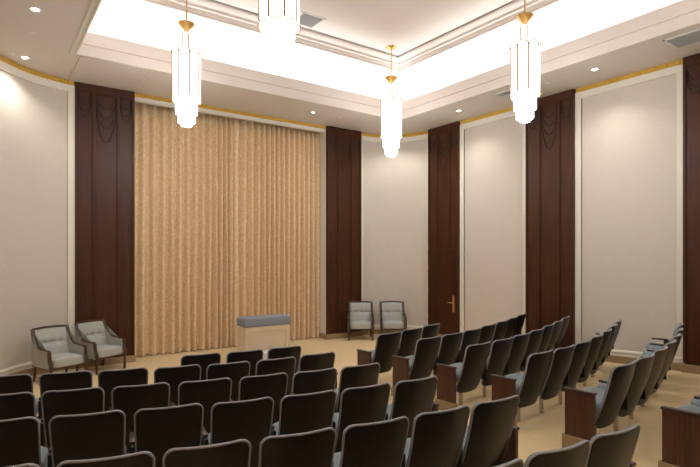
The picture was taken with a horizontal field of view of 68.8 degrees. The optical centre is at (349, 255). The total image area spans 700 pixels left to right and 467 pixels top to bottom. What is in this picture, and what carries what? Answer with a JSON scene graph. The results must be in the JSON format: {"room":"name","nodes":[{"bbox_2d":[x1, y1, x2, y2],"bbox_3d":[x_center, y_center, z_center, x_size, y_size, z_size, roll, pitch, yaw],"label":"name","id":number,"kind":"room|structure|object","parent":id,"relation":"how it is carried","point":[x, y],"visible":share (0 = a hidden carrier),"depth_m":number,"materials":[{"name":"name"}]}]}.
{"room":"assembly chamber","nodes":[
{"label":"assembly chamber","id":0,"kind":"room"},
{"bbox_2d":[0,70,67,369],"bbox_3d":[-3.047,-0.572,3.889,1.497,5.443,12.217,0,0,-27],"label":"wall","id":1,"kind":"structure","parent":0,"point":[33,117],"depth_m":8.94,"materials":[{"name":"paint"}]},
{"bbox_2d":[0,60,74,375],"bbox_3d":[-2.957,-0.597,3.879,1.390,5.133,12.084,0,0,-28],"label":"trim","id":2,"kind":"structure","parent":1,"relation":"attached to","point":[70,89],"depth_m":9.47,"materials":[{"name":"beige paint"}]},
{"bbox_2d":[0,55,74,85],"bbox_3d":[-2.960,-3.209,3.877,1.384,0.088,12.084,0,0,-28],"label":"trim","id":3,"kind":"structure","parent":1,"relation":"attached to","point":[39,74],"depth_m":9.01,"materials":[{"name":"gold metal"}]},
{"bbox_2d":[75,82,134,356],"bbox_3d":[-4.710,-0.633,9.851,1.050,5.216,0.100,0,0,-36],"label":"wall panel","id":4,"kind":"object","parent":1,"relation":"attached to","point":[104,116],"visible":0.97,"depth_m":9.83,"materials":[{"name":"brown wood"}]},
{"bbox_2d":[69,0,699,119],"bbox_3d":[0.912,-3.423,6.672,7.720,0.380,9.480,0,0,-36],"label":"trim","id":5,"kind":"structure","parent":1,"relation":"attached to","point":[682,13],"depth_m":8.98,"materials":[{"name":"beige paint"}]},
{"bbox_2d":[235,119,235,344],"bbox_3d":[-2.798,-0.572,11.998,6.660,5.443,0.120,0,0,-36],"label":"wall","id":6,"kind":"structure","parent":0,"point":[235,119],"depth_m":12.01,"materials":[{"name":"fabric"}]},
{"bbox_2d":[71,355,135,368],"bbox_3d":[-4.872,2.047,10.034,1.120,0.145,0.615,0,0,-36],"label":"baseboard","id":7,"kind":"structure","parent":6,"relation":"attached to","point":[114,360],"depth_m":9.86,"materials":[{"name":"brown wood"}]},
{"bbox_2d":[320,126,325,333],"bbox_3d":[-0.717,-0.577,13.098,0.135,5.353,0.520,0,0,-36],"label":"trim","id":8,"kind":"structure","parent":6,"relation":"attached to","point":[322,135],"depth_m":12.94,"materials":[{"name":"beige paint"}]},
{"bbox_2d":[0,0,699,133],"bbox_3d":[0.765,-3.293,6.825,10.200,0.080,13.000,0,0,-36],"label":"ceiling","id":9,"kind":"structure","parent":0,"point":[56,28],"depth_m":9.09,"materials":[{"name":"beige paint"}]},
{"bbox_2d":[69,56,150,90],"bbox_3d":[-4.346,-3.250,9.214,1.100,0.026,1.440,0,0,-36],"label":"ceiling","id":10,"kind":"structure","parent":9,"relation":"attached to","point":[88,70],"depth_m":9.15,"materials":[{"name":"beige paint"}]},
{"bbox_2d":[135,93,324,128],"bbox_3d":[-2.473,-3.211,11.536,4.570,0.085,0.030,0,0,-36],"label":"trim","id":11,"kind":"structure","parent":9,"relation":"attached to","point":[136,94],"depth_m":11.48,"materials":[{"name":"gold metal"}]},
{"bbox_2d":[135,97,325,132],"bbox_3d":[-2.489,-3.129,11.558,4.570,0.078,0.115,0,0,-36],"label":"trim","id":12,"kind":"structure","parent":11,"relation":"attached to","point":[137,99],"depth_m":11.40,"materials":[{"name":"beige paint"}]},
{"bbox_2d":[88,0,680,101],"bbox_3d":[0.912,-3.986,6.672,7.620,1.067,9.380,0,0,-36],"label":"cove","id":13,"kind":"object","parent":9,"relation":"attached to","point":[224,33],"visible":0.57,"depth_m":9.86,"materials":[{"name":"beige paint"}]},
{"bbox_2d":[663,29,699,48],"bbox_3d":[5.111,-3.245,7.629,0.500,0.016,0.620,0,0,-36],"label":"ceiling vent","id":14,"kind":"object","parent":9,"relation":"in","point":[693,37],"visible":1,"depth_m":7.69,"materials":[{"name":"white plastic"}]},
{"bbox_3d":[-2.668,-3.210,11.808,4.550,0.040,0.060,0,0,-36],"label":"track","id":15,"kind":"object","parent":9,"relation":"attached to","visible":0},
{"bbox_2d":[135,102,234,356],"bbox_3d":[-3.591,-0.546,11.135,2.268,5.268,0.192,0,0,-36],"label":"curtain","id":16,"kind":"object","parent":15,"relation":"hanging from","point":[185,176],"visible":0.87,"depth_m":11.12,"materials":[{"name":"beige fabric"}]},
{"bbox_2d":[236,119,319,345],"bbox_3d":[-1.741,-0.546,12.462,2.282,5.268,0.192,0,0,-36],"label":"curtain","id":17,"kind":"object","parent":15,"relation":"hanging from","point":[278,167],"visible":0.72,"depth_m":12.46,"materials":[{"name":"beige fabric"}]},
{"bbox_2d":[211,0,512,55],"bbox_3d":[0.912,-4.560,6.672,6.220,0.080,7.980,0,0,-36],"label":"ceiling","id":18,"kind":"structure","parent":0,"point":[406,25],"depth_m":9.67,"materials":[{"name":"beige paint"}]},
{"bbox_2d":[171,0,201,126],"bbox_3d":[-2.720,-3.333,8.510,0.499,2.375,0.499,0,0,36],"label":"chandelier","id":19,"kind":"object","parent":18,"relation":"hanging from","point":[186,59],"visible":1,"depth_m":8.38,"materials":[{"name":"white glass"}]},
{"bbox_2d":[257,0,300,67],"bbox_3d":[-0.803,-3.333,5.786,0.499,2.375,0.499,0,0,44],"label":"chandelier","id":20,"kind":"object","parent":18,"relation":"hanging from","point":[279,17],"visible":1,"depth_m":5.68,"materials":[{"name":"white glass"}]},
{"bbox_2d":[299,11,325,28],"bbox_3d":[-0.806,-4.512,9.821,0.500,0.016,0.500,0,0,-36],"label":"ceiling vent","id":21,"kind":"object","parent":18,"relation":"in","point":[306,19],"visible":0.87,"depth_m":9.80,"materials":[{"name":"white plastic"}]},
{"bbox_2d":[380,45,402,156],"bbox_3d":[0.893,-3.333,11.090,0.486,2.375,0.486,0,0,11],"label":"chandelier","id":22,"kind":"object","parent":18,"relation":"hanging from","point":[391,105],"visible":1,"depth_m":10.95,"materials":[{"name":"white glass"}]},
{"bbox_2d":[509,0,540,122],"bbox_3d":[2.817,-3.333,8.236,0.499,2.375,0.499,0,0,-18],"label":"chandelier","id":23,"kind":"object","parent":18,"relation":"hanging from","point":[525,53],"visible":1,"depth_m":8.10,"materials":[{"name":"white glass"}]},
{"bbox_2d":[32,334,699,466],"bbox_3d":[0.765,1.894,6.825,10.200,0.412,13.000,0,0,-36],"label":"floor","id":24,"kind":"structure","parent":0,"point":[538,431],"depth_m":7.15,"materials":[{"name":"carpet"}]},
{"bbox_2d":[0,374,38,418],"bbox_3d":[-3.493,1.631,5.236,0.516,0.908,0.498,0,0,-19],"label":"seat","id":25,"kind":"object","parent":24,"relation":"on","point":[17,383],"visible":0.34,"depth_m":5.07,"materials":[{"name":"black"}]},
{"bbox_2d":[0,392,40,423],"bbox_3d":[-2.950,1.587,4.395,0.516,0.908,0.498,0,0,-19],"label":"seat","id":26,"kind":"object","parent":24,"relation":"on","point":[21,404],"visible":0.32,"depth_m":4.24,"materials":[{"name":"black plastic"}]},
{"bbox_2d":[0,416,48,466],"bbox_3d":[-2.434,1.546,3.608,0.516,0.908,0.498,0,0,-18],"label":"seat","id":27,"kind":"object","parent":24,"relation":"on","point":[20,442],"visible":0.97,"depth_m":3.47,"materials":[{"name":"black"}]},
{"bbox_2d":[30,325,88,381],"bbox_3d":[-4.883,1.652,8.589,0.638,0.905,0.662,0,0,31],"label":"armchair","id":28,"kind":"object","parent":24,"relation":"on","point":[55,348],"visible":0.98,"depth_m":8.59,"materials":[{"name":"fabric"}]},
{"bbox_2d":[38,370,92,419],"bbox_3d":[-2.973,1.631,5.378,0.516,0.908,0.498,0,0,-21],"label":"seat","id":29,"kind":"object","parent":24,"relation":"on","point":[84,378],"visible":0.29,"depth_m":5.18,"materials":[{"name":"black plastic"}]},
{"bbox_2d":[40,387,104,449],"bbox_3d":[-2.450,1.587,4.547,0.516,0.908,0.498,0,0,-21],"label":"seat","id":30,"kind":"object","parent":24,"relation":"on","point":[84,400],"visible":0.51,"depth_m":4.35,"materials":[{"name":"black plastic"}]},
{"bbox_2d":[48,410,125,466],"bbox_3d":[-1.914,1.546,3.749,0.516,0.908,0.498,0,0,-20],"label":"seat","id":31,"kind":"object","parent":24,"relation":"on","point":[99,434],"visible":0.82,"depth_m":3.57,"materials":[{"name":"black plastic"}]},
{"bbox_2d":[74,319,126,374],"bbox_3d":[-4.587,1.652,9.391,0.638,0.905,0.662,0,0,26],"label":"armchair","id":32,"kind":"object","parent":24,"relation":"on","point":[101,342],"visible":0.9,"depth_m":9.42,"materials":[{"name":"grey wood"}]},
{"bbox_2d":[56,451,154,466],"bbox_3d":[-1.364,1.500,2.864,0.516,0.908,0.498,0,0,-20],"label":"seat","id":33,"kind":"object","parent":24,"relation":"on","point":[143,458],"visible":1,"depth_m":2.67,"materials":[{"name":"black plastic"}]},
{"bbox_2d":[98,367,147,411],"bbox_3d":[-2.449,1.628,5.497,0.516,0.908,0.498,0,0,-23],"label":"seat","id":34,"kind":"object","parent":24,"relation":"on","point":[108,380],"visible":0.41,"depth_m":5.29,"materials":[{"name":"black plastic"}]},
{"bbox_2d":[109,382,169,452],"bbox_3d":[-1.935,1.587,4.696,0.516,0.908,0.498,0,0,-23],"label":"seat","id":35,"kind":"object","parent":24,"relation":"on","point":[127,399],"visible":0.43,"depth_m":4.51,"materials":[{"name":"black plastic"}]},
{"bbox_2d":[129,403,203,466],"bbox_3d":[-1.405,1.545,3.907,0.516,0.908,0.498,0,0,-23],"label":"seat","id":36,"kind":"object","parent":24,"relation":"on","point":[157,431],"visible":0.75,"depth_m":3.73,"materials":[{"name":"black plastic"}]},
{"bbox_2d":[154,364,200,406],"bbox_3d":[-1.930,1.625,5.624,0.516,0.908,0.498,0,0,-25],"label":"seat","id":37,"kind":"object","parent":24,"relation":"on","point":[175,375],"visible":0.45,"depth_m":5.44,"materials":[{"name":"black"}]},
{"bbox_2d":[170,377,231,445],"bbox_3d":[-1.418,1.585,4.859,0.516,0.908,0.498,0,0,-25],"label":"seat","id":38,"kind":"object","parent":24,"relation":"on","point":[207,393],"visible":0.43,"depth_m":4.68,"materials":[{"name":"black plastic"}]},
{"bbox_2d":[181,352,220,379],"bbox_3d":[-1.933,1.658,6.460,0.516,0.908,0.498,0,0,-27],"label":"seat","id":39,"kind":"object","parent":24,"relation":"on","point":[204,360],"visible":0.23,"depth_m":6.28,"materials":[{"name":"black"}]},
{"bbox_2d":[163,439,250,466],"bbox_3d":[-0.881,1.501,3.040,0.516,0.908,0.498,0,0,-22],"label":"seat","id":40,"kind":"object","parent":24,"relation":"on","point":[236,453],"visible":1,"depth_m":2.83,"materials":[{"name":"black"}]},
{"bbox_2d":[206,361,249,400],"bbox_3d":[-1.430,1.622,5.775,0.516,0.908,0.498,0,0,-27],"label":"seat","id":41,"kind":"object","parent":24,"relation":"on","point":[235,371],"visible":0.33,"depth_m":5.60,"materials":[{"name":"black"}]},
{"bbox_2d":[202,397,273,466],"bbox_3d":[-0.905,1.544,4.059,0.516,0.908,0.498,0,0,-25],"label":"seat","id":42,"kind":"object","parent":24,"relation":"on","point":[250,420],"visible":0.7,"depth_m":3.88,"materials":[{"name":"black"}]},
{"bbox_2d":[226,349,263,375],"bbox_3d":[-1.437,1.657,6.669,0.516,0.908,0.498,0,0,-29],"label":"seat","id":43,"kind":"object","parent":24,"relation":"on","point":[252,356],"visible":0.34,"depth_m":6.49,"materials":[{"name":"black plastic"}]},
{"bbox_2d":[230,372,287,423],"bbox_3d":[-0.919,1.584,5.046,0.516,0.908,0.498,0,0,-27],"label":"seat","id":44,"kind":"object","parent":24,"relation":"on","point":[274,386],"visible":0.49,"depth_m":4.86,"materials":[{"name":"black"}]},
{"bbox_2d":[237,314,289,359],"bbox_3d":[-1.666,1.660,10.201,1.015,0.880,0.660,0,0,-36],"label":"altar","id":45,"kind":"object","parent":24,"relation":"on","point":[264,332],"visible":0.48,"depth_m":10.10,"materials":[{"name":"grey wood"}]},
{"bbox_2d":[255,357,295,394],"bbox_3d":[-0.946,1.621,6.000,0.516,0.908,0.498,0,0,-29],"label":"seat","id":46,"kind":"object","parent":24,"relation":"on","point":[287,365],"visible":0.44,"depth_m":5.81,"materials":[{"name":"black plastic"}]},
{"bbox_2d":[267,345,300,373],"bbox_3d":[-0.974,1.657,6.940,0.516,0.908,0.498,0,0,-31],"label":"seat","id":47,"kind":"object","parent":24,"relation":"on","point":[291,351],"visible":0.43,"depth_m":6.75,"materials":[{"name":"fabric"}]},
{"bbox_2d":[259,427,336,466],"bbox_3d":[-0.395,1.501,3.230,0.516,0.908,0.498,0,0,-24],"label":"seat","id":48,"kind":"object","parent":24,"relation":"on","point":[316,448],"visible":0.96,"depth_m":3.02,"materials":[{"name":"black plastic"}]},
{"bbox_2d":[271,390,336,435],"bbox_3d":[-0.425,1.543,4.256,0.516,0.908,0.498,0,0,-27],"label":"seat","id":49,"kind":"object","parent":24,"relation":"on","point":[299,413],"visible":0.62,"depth_m":4.07,"materials":[{"name":"black plastic"}]},
{"bbox_2d":[291,352,334,391],"bbox_3d":[-0.498,1.623,6.309,0.516,0.908,0.498,0,0,-32],"label":"seat","id":50,"kind":"object","parent":24,"relation":"on","point":[308,362],"visible":0.36,"depth_m":6.11,"materials":[{"name":"black plastic"}]},
{"bbox_2d":[291,368,336,394],"bbox_3d":[-0.447,1.582,5.238,0.516,0.908,0.498,0,0,-29],"label":"seat","id":51,"kind":"object","parent":24,"relation":"on","point":[303,382],"visible":0.39,"depth_m":5.03,"materials":[{"name":"black plastic"}]},
{"bbox_2d":[334,362,379,412],"bbox_3d":[0.003,1.581,5.475,0.516,0.908,0.498,0,0,-31],"label":"seat","id":52,"kind":"object","parent":24,"relation":"on","point":[367,374],"visible":0.42,"depth_m":5.28,"materials":[{"name":"black plastic"}]},
{"bbox_2d":[347,301,373,340],"bbox_3d":[0.269,1.638,12.897,0.662,0.933,0.638,0,0,0],"label":"armchair","id":53,"kind":"object","parent":24,"relation":"on","point":[360,316],"visible":1,"depth_m":13.05,"materials":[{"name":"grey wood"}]},
{"bbox_2d":[332,383,390,452],"bbox_3d":[0.037,1.543,4.478,0.516,0.908,0.498,0,0,-29],"label":"seat","id":54,"kind":"object","parent":24,"relation":"on","point":[366,404],"visible":0.65,"depth_m":4.29,"materials":[{"name":"black plastic"}]},
{"bbox_2d":[332,416,408,466],"bbox_3d":[0.078,1.501,3.436,0.516,0.908,0.498,0,0,-26],"label":"seat","id":55,"kind":"object","parent":24,"relation":"on","point":[382,443],"visible":0.94,"depth_m":3.24,"materials":[{"name":"black plastic"}]},
{"bbox_2d":[370,331,400,383],"bbox_3d":[0.530,1.664,8.205,0.587,0.908,0.498,0,0,-40],"label":"seat","id":56,"kind":"object","parent":24,"relation":"on","point":[387,344],"visible":0.87,"depth_m":8.03,"materials":[{"name":"fabric"}]},
{"bbox_2d":[379,301,406,333],"bbox_3d":[1.078,1.638,12.936,0.662,0.933,0.638,0,0,0],"label":"armchair","id":57,"kind":"object","parent":24,"relation":"on","point":[392,313],"visible":0.96,"depth_m":13.10,"materials":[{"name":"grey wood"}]},
{"bbox_2d":[391,355,409,396],"bbox_3d":[0.724,1.759,7.347,0.052,0.608,0.340,0,0,-40],"label":"end panel","id":58,"kind":"object","parent":24,"relation":"on","point":[400,364],"visible":0.68,"depth_m":7.34,"materials":[{"name":"brown wood"}]},
{"bbox_2d":[398,327,421,356],"bbox_3d":[0.940,1.667,8.696,0.587,0.908,0.498,0,0,-43],"label":"seat","id":59,"kind":"object","parent":24,"relation":"on","point":[408,339],"visible":0.46,"depth_m":8.48,"materials":[{"name":"black plastic"}]},
{"bbox_2d":[385,376,437,437],"bbox_3d":[0.488,1.542,4.715,0.516,0.908,0.498,0,0,-31],"label":"seat","id":60,"kind":"object","parent":24,"relation":"on","point":[411,398],"visible":0.52,"depth_m":4.53,"materials":[{"name":"black plastic"}]},
{"bbox_2d":[389,381,399,419],"bbox_3d":[0.557,1.421,4.631,0.477,0.660,0.261,0,0,-31],"label":"cushion","id":61,"kind":"object","parent":60,"relation":"on","point":[395,409],"depth_m":4.48,"materials":[{"name":"fabric"}]},
{"bbox_2d":[406,336,440,379],"bbox_3d":[1.050,1.627,7.532,0.587,0.908,0.498,0,0,-40],"label":"seat","id":62,"kind":"object","parent":24,"relation":"on","point":[424,360],"visible":0.75,"depth_m":7.36,"materials":[{"name":"black plastic"}]},
{"bbox_2d":[409,339,419,379],"bbox_3d":[1.093,1.506,7.431,0.517,0.660,0.266,0,0,-40],"label":"cushion","id":63,"kind":"object","parent":62,"relation":"on","point":[414,365],"depth_m":7.31,"materials":[{"name":"fabric"}]},
{"bbox_2d":[420,323,439,338],"bbox_3d":[1.340,1.671,9.217,0.498,0.908,0.587,0,0,45],"label":"seat","id":64,"kind":"object","parent":24,"relation":"on","point":[428,331],"visible":0.39,"depth_m":8.98,"materials":[{"name":"black plastic"}]},
{"bbox_2d":[401,405,469,466],"bbox_3d":[0.537,1.502,3.679,0.516,0.908,0.498,0,0,-29],"label":"seat","id":65,"kind":"object","parent":24,"relation":"on","point":[437,437],"visible":0.92,"depth_m":3.50,"materials":[{"name":"black plastic"}]},
{"bbox_2d":[435,363,457,409],"bbox_3d":[1.241,1.721,6.610,0.052,0.608,0.340,0,0,-40],"label":"end panel","id":66,"kind":"object","parent":24,"relation":"on","point":[446,374],"visible":0.75,"depth_m":6.58,"materials":[{"name":"brown wood"}]},
{"bbox_2d":[433,332,462,375],"bbox_3d":[1.456,1.627,7.910,0.587,0.908,0.498,0,0,-42],"label":"seat","id":67,"kind":"object","parent":24,"relation":"on","point":[449,352],"visible":0.73,"depth_m":7.71,"materials":[{"name":"black plastic"}]},
{"bbox_2d":[459,328,480,362],"bbox_3d":[1.859,1.628,8.359,0.587,0.908,0.498,0,0,-45],"label":"seat","id":68,"kind":"object","parent":24,"relation":"on","point":[470,337],"visible":0.48,"depth_m":8.12,"materials":[{"name":"black plastic"}]},
{"bbox_2d":[450,341,490,404],"bbox_3d":[1.583,1.588,6.807,0.587,0.908,0.498,0,0,-40],"label":"seat","id":69,"kind":"object","parent":24,"relation":"on","point":[473,368],"visible":0.96,"depth_m":6.64,"materials":[{"name":"black plastic"}]},
{"bbox_2d":[450,363,461,381],"bbox_3d":[1.495,1.559,6.862,0.496,0.217,0.300,0,0,-40],"label":"seat cushion","id":70,"kind":"object","parent":69,"relation":"on","point":[459,365],"depth_m":6.68,"materials":[{"name":"fabric"}]},
{"bbox_2d":[456,345,468,392],"bbox_3d":[1.626,1.467,6.706,0.517,0.660,0.266,0,0,-40],"label":"cushion","id":71,"kind":"object","parent":69,"relation":"on","point":[462,374],"depth_m":6.60,"materials":[{"name":"fabric"}]},
{"bbox_2d":[478,323,495,352],"bbox_3d":[2.256,1.631,8.902,0.498,0.908,0.587,0,0,42],"label":"seat","id":72,"kind":"object","parent":24,"relation":"on","point":[487,331],"visible":0.4,"depth_m":8.66,"materials":[{"name":"black plastic"}]},
{"bbox_2d":[456,395,519,466],"bbox_3d":[0.976,1.503,3.933,0.516,0.908,0.498,0,0,-31],"label":"seat","id":73,"kind":"object","parent":24,"relation":"on","point":[489,429],"visible":0.88,"depth_m":3.76,"materials":[{"name":"black plastic"}]},
{"bbox_2d":[481,337,512,397],"bbox_3d":[2.001,1.587,7.168,0.587,0.908,0.498,0,0,-42],"label":"seat","id":74,"kind":"object","parent":24,"relation":"on","point":[498,360],"visible":0.78,"depth_m":6.98,"materials":[{"name":"black plastic"}]},
{"bbox_2d":[488,320,507,356],"bbox_3d":[2.643,1.632,9.424,0.498,0.908,0.587,0,0,40],"label":"seat","id":75,"kind":"object","parent":24,"relation":"on","point":[500,328],"visible":0.44,"depth_m":9.18,"materials":[{"name":"black plastic"}]},
{"bbox_2d":[491,374,516,425],"bbox_3d":[1.740,1.680,5.813,0.052,0.608,0.340,0,0,-40],"label":"end panel","id":76,"kind":"object","parent":24,"relation":"on","point":[503,387],"visible":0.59,"depth_m":5.80,"materials":[{"name":"brown wood"}]},
{"bbox_2d":[500,425,519,464],"bbox_3d":[1.224,1.646,4.123,0.052,0.608,0.340,0,0,-31],"label":"end panel","id":77,"kind":"object","parent":24,"relation":"on","point":[511,453],"visible":0.39,"depth_m":4.01,"materials":[{"name":"brown wood"}]},
{"bbox_2d":[502,332,529,375],"bbox_3d":[2.394,1.588,7.598,0.587,0.908,0.498,0,0,-45],"label":"seat","id":78,"kind":"object","parent":24,"relation":"on","point":[517,357],"visible":0.62,"depth_m":7.41,"materials":[{"name":"black plastic"}]},
{"bbox_2d":[505,349,552,420],"bbox_3d":[2.099,1.548,6.020,0.587,0.908,0.498,0,0,-40],"label":"seat","id":79,"kind":"object","parent":24,"relation":"on","point":[529,385],"visible":0.91,"depth_m":5.84,"materials":[{"name":"black plastic"}]},
{"bbox_2d":[505,373,523,394],"bbox_3d":[2.012,1.518,6.076,0.496,0.217,0.300,0,0,-40],"label":"seat cushion","id":80,"kind":"object","parent":79,"relation":"on","point":[519,376],"depth_m":5.98,"materials":[{"name":"fabric"}]},
{"bbox_2d":[517,349,551,407],"bbox_3d":[2.142,1.427,5.919,0.517,0.660,0.266,0,0,-40],"label":"cushion","id":81,"kind":"object","parent":79,"relation":"on","point":[529,388],"depth_m":5.82,"materials":[{"name":"fabric"}]},
{"bbox_2d":[517,328,543,372],"bbox_3d":[2.788,1.589,8.077,0.498,0.908,0.587,0,0,43],"label":"seat","id":82,"kind":"object","parent":24,"relation":"on","point":[535,338],"visible":0.49,"depth_m":7.85,"materials":[{"name":"black plastic"}]},
{"bbox_2d":[539,323,554,352],"bbox_3d":[3.169,1.591,8.608,0.498,0.908,0.587,0,0,40],"label":"seat","id":83,"kind":"object","parent":24,"relation":"on","point":[548,329],"visible":0.46,"depth_m":8.39,"materials":[{"name":"black plastic"}]},
{"bbox_2d":[549,319,562,349],"bbox_3d":[3.537,1.591,9.141,0.498,0.908,0.587,0,0,38],"label":"seat","id":84,"kind":"object","parent":24,"relation":"on","point":[553,343],"visible":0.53,"depth_m":8.93,"materials":[{"name":"black plastic"}]},
{"bbox_2d":[524,439,589,466],"bbox_3d":[1.017,1.462,2.891,0.516,0.908,0.498,0,0,-28],"label":"seat","id":85,"kind":"object","parent":24,"relation":"on","point":[575,455],"visible":1,"depth_m":2.67,"materials":[{"name":"black plastic"}]},
{"bbox_2d":[539,344,574,412],"bbox_3d":[2.497,1.547,6.343,0.587,0.908,0.498,0,0,-42],"label":"seat","id":86,"kind":"object","parent":24,"relation":"on","point":[558,373],"visible":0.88,"depth_m":6.15,"materials":[{"name":"black plastic"}]},
{"bbox_2d":[558,339,591,403],"bbox_3d":[2.889,1.546,6.723,0.587,0.908,0.498,0,0,-44],"label":"seat","id":87,"kind":"object","parent":24,"relation":"on","point":[576,369],"visible":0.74,"depth_m":6.53,"materials":[{"name":"black plastic"}]},
{"bbox_2d":[562,387,596,447],"bbox_3d":[2.232,1.611,4.975,0.052,0.608,0.340,0,0,-39],"label":"end panel","id":88,"kind":"object","parent":24,"relation":"on","point":[580,405],"visible":0.75,"depth_m":4.96,"materials":[{"name":"brown wood"}]},
{"bbox_2d":[575,334,603,387],"bbox_3d":[3.281,1.547,7.188,0.498,0.908,0.587,0,0,43],"label":"seat","id":89,"kind":"object","parent":24,"relation":"on","point":[591,361],"visible":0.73,"depth_m":6.99,"materials":[{"name":"black plastic"}]},
{"bbox_2d":[583,328,611,385],"bbox_3d":[3.658,1.548,7.691,0.498,0.908,0.587,0,0,41],"label":"seat","id":90,"kind":"object","parent":24,"relation":"on","point":[601,355],"visible":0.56,"depth_m":7.50,"materials":[{"name":"black plastic"}]},
{"bbox_2d":[581,360,636,434],"bbox_3d":[2.609,1.506,5.192,0.587,0.908,0.498,0,0,-39],"label":"seat","id":91,"kind":"object","parent":24,"relation":"on","point":[609,401],"visible":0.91,"depth_m":5.00,"materials":[{"name":"black plastic"}]},
{"bbox_2d":[581,387,604,413],"bbox_3d":[2.522,1.477,5.248,0.496,0.217,0.300,0,0,-39],"label":"seat cushion","id":92,"kind":"object","parent":91,"relation":"on","point":[600,392],"depth_m":5.16,"materials":[{"name":"fabric"}]},
{"bbox_2d":[596,360,634,427],"bbox_3d":[2.651,1.385,5.091,0.517,0.660,0.266,0,0,-39],"label":"cushion","id":93,"kind":"object","parent":91,"relation":"on","point":[608,405],"depth_m":4.98,"materials":[{"name":"fabric"}]},
{"bbox_2d":[585,424,640,466],"bbox_3d":[1.450,1.463,3.153,0.516,0.908,0.498,0,0,-30],"label":"seat","id":94,"kind":"object","parent":24,"relation":"on","point":[614,449],"visible":0.87,"depth_m":2.93,"materials":[{"name":"black plastic"}]},
{"bbox_2d":[589,424,635,444],"bbox_3d":[1.518,1.342,3.069,0.477,0.660,0.261,0,0,-30],"label":"cushion","id":95,"kind":"object","parent":94,"relation":"on","point":[627,436],"depth_m":2.92,"materials":[{"name":"fabric"}]},
{"bbox_2d":[597,353,654,430],"bbox_3d":[3.021,1.506,5.562,0.587,0.908,0.498,0,0,-42],"label":"seat","id":96,"kind":"object","parent":24,"relation":"on","point":[637,389],"visible":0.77,"depth_m":5.37,"materials":[{"name":"black plastic"}]},
{"bbox_2d":[629,346,667,418],"bbox_3d":[3.428,1.507,5.989,0.587,0.908,0.498,0,0,-44],"label":"seat","id":97,"kind":"object","parent":24,"relation":"on","point":[660,355],"visible":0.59,"depth_m":5.79,"materials":[{"name":"black plastic"}]},
{"bbox_2d":[641,339,676,406],"bbox_3d":[3.836,1.508,6.466,0.498,0.908,0.587,0,0,43],"label":"seat","id":98,"kind":"object","parent":24,"relation":"on","point":[671,346],"visible":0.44,"depth_m":6.26,"materials":[{"name":"black plastic"}]},
{"bbox_2d":[658,406,699,466],"bbox_3d":[2.720,1.571,4.194,0.052,0.608,0.340,0,0,-39],"label":"end panel","id":99,"kind":"object","parent":24,"relation":"on","point":[680,428],"visible":1,"depth_m":4.19,"materials":[{"name":"brown wood"}]},
{"bbox_2d":[363,140,426,325],"bbox_3d":[1.200,-0.572,13.620,2.033,5.443,0.526,0,0,7],"label":"wall","id":100,"kind":"structure","parent":0,"point":[394,187],"depth_m":13.69,"materials":[{"name":"paint"}]},
{"bbox_2d":[318,331,362,339],"bbox_3d":[-0.292,2.047,13.313,1.115,0.145,0.625,0,0,-36],"label":"baseboard","id":101,"kind":"structure","parent":100,"relation":"attached to","point":[356,333],"depth_m":12.98,"materials":[{"name":"brown wood"}]},
{"bbox_2d":[326,126,361,333],"bbox_3d":[-0.146,-0.633,13.113,1.050,5.216,0.100,0,0,-36],"label":"wall panel","id":102,"kind":"object","parent":100,"relation":"attached to","point":[343,146],"visible":1,"depth_m":13.06,"materials":[{"name":"brown wood"}]},
{"bbox_2d":[362,134,427,328],"bbox_3d":[1.190,-0.597,13.548,1.868,5.133,0.431,0,0,7],"label":"trim","id":103,"kind":"structure","parent":100,"relation":"attached to","point":[425,136],"depth_m":13.51,"materials":[{"name":"beige paint"}]},
{"bbox_2d":[465,74,696,364],"bbox_3d":[5.272,-0.572,8.914,0.120,5.443,10.740,0,0,-36],"label":"wall","id":104,"kind":"structure","parent":0,"point":[629,134],"depth_m":9.51,"materials":[{"name":"paint"}]},
{"bbox_2d":[428,121,459,334],"bbox_3d":[2.306,-0.635,12.774,0.181,5.211,1.030,0,0,-36],"label":"wall panel","id":105,"kind":"object","parent":104,"relation":"attached to","point":[443,141],"visible":0.96,"depth_m":12.74,"materials":[{"name":"brown wood"}]},
{"bbox_2d":[460,107,524,333],"bbox_3d":[3.224,-0.597,11.636,0.035,5.133,1.890,0,0,-36],"label":"trim","id":106,"kind":"structure","parent":104,"relation":"attached to","point":[506,115],"depth_m":12.30,"materials":[{"name":"beige paint"}]},
{"bbox_2d":[525,89,575,347],"bbox_3d":[4.055,-0.678,10.404,0.100,5.125,1.080,0,0,-36],"label":"wall panel","id":107,"kind":"object","parent":104,"relation":"attached to","point":[550,136],"visible":0.84,"depth_m":10.38,"materials":[{"name":"brown wood"}]},
{"bbox_2d":[576,59,682,92],"bbox_3d":[4.965,-3.209,9.214,0.030,0.088,1.915,0,0,-36],"label":"trim","id":108,"kind":"structure","parent":104,"relation":"attached to","point":[678,62],"depth_m":9.12,"materials":[{"name":"gold metal"}]},
{"bbox_2d":[575,64,684,363],"bbox_3d":[4.963,-0.650,9.212,0.035,5.026,1.915,0,0,-36],"label":"trim","id":109,"kind":"structure","parent":104,"relation":"attached to","point":[678,69],"depth_m":9.30,"materials":[{"name":"beige paint"}]},
{"bbox_2d":[605,355,699,370],"bbox_3d":[5.205,1.851,8.866,0.045,0.557,10.740,0,0,-36],"label":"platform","id":110,"kind":"structure","parent":104,"relation":"attached to","point":[612,358],"depth_m":9.18,"materials":[{"name":"wood"}]},
{"bbox_2d":[683,53,699,364],"bbox_3d":[5.801,-0.743,7.971,0.100,4.996,1.080,0,0,-36],"label":"wall panel","id":111,"kind":"object","parent":104,"relation":"attached to","point":[691,64],"visible":1,"depth_m":8.30,"materials":[{"name":"brown wood"}]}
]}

